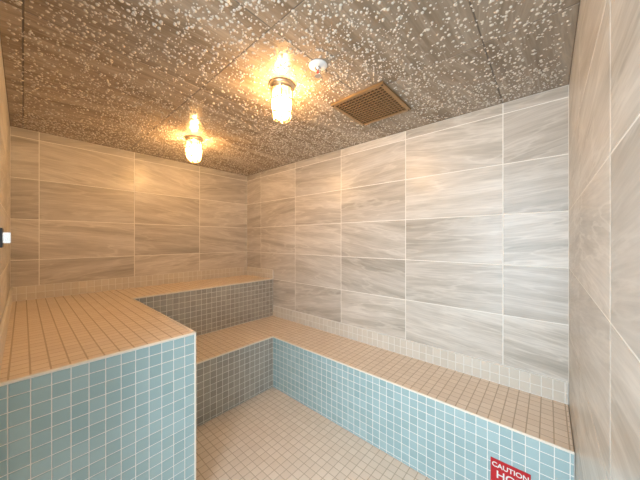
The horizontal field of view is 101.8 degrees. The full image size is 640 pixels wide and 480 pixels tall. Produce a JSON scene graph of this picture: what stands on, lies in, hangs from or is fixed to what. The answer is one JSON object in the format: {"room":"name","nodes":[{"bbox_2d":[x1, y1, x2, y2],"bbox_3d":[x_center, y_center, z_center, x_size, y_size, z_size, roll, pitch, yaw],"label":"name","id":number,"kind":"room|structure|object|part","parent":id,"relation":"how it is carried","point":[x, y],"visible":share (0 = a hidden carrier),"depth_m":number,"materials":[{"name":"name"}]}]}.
{"room":"spa","nodes":[
{"label":"spa","id":0,"kind":"room"},
{"bbox_2d":[0,41,9,323],"bbox_3d":[-1.149,0.250,0.857,3.029,2.160,0.101,0,0,41],"label":"wall","id":1,"kind":"structure","parent":0,"point":[4,114],"depth_m":1.32,"materials":[{"name":"tile"}]},
{"bbox_2d":[0,228,10,247],"bbox_3d":[-0.741,-0.005,0.596,0.090,0.068,0.042,0,0,41],"label":"sensor","id":2,"kind":"object","parent":1,"relation":"attached to","point":[4,237],"visible":1,"depth_m":0.59,"materials":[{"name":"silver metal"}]},
{"bbox_2d":[10,126,246,286],"bbox_3d":[-1.673,0.250,2.632,0.101,2.160,2.082,0,0,41],"label":"wall","id":3,"kind":"structure","parent":0,"point":[80,210],"depth_m":2.34,"materials":[{"name":"tile"}]},
{"bbox_2d":[0,0,579,175],"bbox_3d":[-0.463,-0.879,1.640,3.229,0.102,2.182,0,0,41],"label":"ceiling","id":4,"kind":"structure","parent":0,"point":[425,43],"depth_m":1.23,"materials":[{"name":"stone"}]},
{"bbox_2d":[185,135,202,162],"bbox_3d":[-1.025,-0.728,2.116,0.136,0.201,0.136,0,0,41],"label":"ceiling light","id":5,"kind":"object","parent":4,"relation":"attached to","point":[194,149],"visible":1,"depth_m":2.09,"materials":[{"name":"white glass"}]},
{"bbox_2d":[187,140,200,161],"bbox_3d":[-1.025,-0.718,2.116,0.108,0.159,0.108,0,0,41],"label":"glass jar","id":6,"kind":"object","parent":5,"relation":"on","point":[193,149],"depth_m":2.09,"materials":[{"name":"beige glass"}]},
{"bbox_2d":[269,78,294,123],"bbox_3d":[-0.204,-0.728,1.392,0.136,0.201,0.136,0,0,41],"label":"ceiling light","id":7,"kind":"object","parent":4,"relation":"attached to","point":[282,88],"visible":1,"depth_m":1.36,"materials":[{"name":"white glass"}]},
{"bbox_2d":[272,86,290,121],"bbox_3d":[-0.204,-0.718,1.392,0.108,0.159,0.108,0,0,41],"label":"glass jar","id":8,"kind":"object","parent":7,"relation":"on","point":[282,93],"depth_m":1.36,"materials":[{"name":"beige glass"}]},
{"bbox_3d":[-0.204,-0.732,1.392,0.056,0.077,0.056,0,0,41],"label":"light bulb","id":9,"kind":"part","parent":7,"relation":"part of","materials":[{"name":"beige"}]},
{"bbox_2d":[3,0,571,174],"bbox_3d":[-0.463,-0.826,1.639,3.001,0.006,1.955,0,0,41],"label":"droplet","id":10,"kind":"object","parent":4,"relation":"attached to","point":[157,2],"visible":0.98,"depth_m":1.27,"materials":[{"name":"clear liquid"}]},
{"bbox_2d":[309,59,326,77],"bbox_3d":[-0.010,-0.802,1.232,0.088,0.053,0.088,0,0,41],"label":"sprinkler","id":11,"kind":"object","parent":4,"relation":"attached to","point":[317,65],"visible":1,"depth_m":1.22,"materials":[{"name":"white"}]},
{"bbox_2d":[331,81,410,125],"bbox_3d":[0.318,-0.821,1.609,0.350,0.014,0.370,0,0,41],"label":"ceiling vent grille","id":12,"kind":"object","parent":4,"relation":"attached to","point":[377,102],"depth_m":1.58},
{"bbox_2d":[196,387,430,479],"bbox_3d":[-0.496,1.380,1.602,3.029,0.100,2.082,0,0,41],"label":"floor","id":13,"kind":"structure","parent":0,"point":[271,435],"depth_m":1.65,"materials":[{"name":"tile"}]},
{"bbox_2d":[0,267,272,479],"bbox_3d":[-0.976,0.837,2.089,1.662,0.983,1.979,0,0,41],"label":"tiled bench","id":14,"kind":"object","parent":13,"relation":"on","point":[98,377],"visible":1,"depth_m":1.13,"materials":[{"name":"beige tile"}]},
{"bbox_2d":[196,305,574,479],"bbox_3d":[-0.057,1.044,1.691,2.480,0.568,1.364,0,0,41],"label":"tiled bench","id":15,"kind":"object","parent":13,"relation":"on","point":[442,414],"visible":0.91,"depth_m":1.66,"materials":[{"name":"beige tile"}]},
{"bbox_2d":[491,457,530,479],"bbox_3d":[0.880,1.150,1.205,0.151,0.210,0.004,0,0,41],"label":"caution sign","id":16,"kind":"object","parent":15,"relation":"attached to","point":[500,470],"visible":1,"depth_m":1.22,"materials":[{"name":"red plastic"}]},
{"bbox_2d":[247,85,568,405],"bbox_3d":[0.223,0.250,2.423,3.229,2.160,0.101,0,0,41],"label":"wall","id":17,"kind":"structure","parent":0,"point":[452,234],"depth_m":1.81,"materials":[{"name":"tile"}]},
{"bbox_2d":[569,0,639,479],"bbox_3d":[0.681,0.250,0.572,0.101,2.160,2.082,0,0,41],"label":"wall","id":18,"kind":"structure","parent":0,"point":[604,82],"depth_m":0.51,"materials":[{"name":"tile"}]}
]}

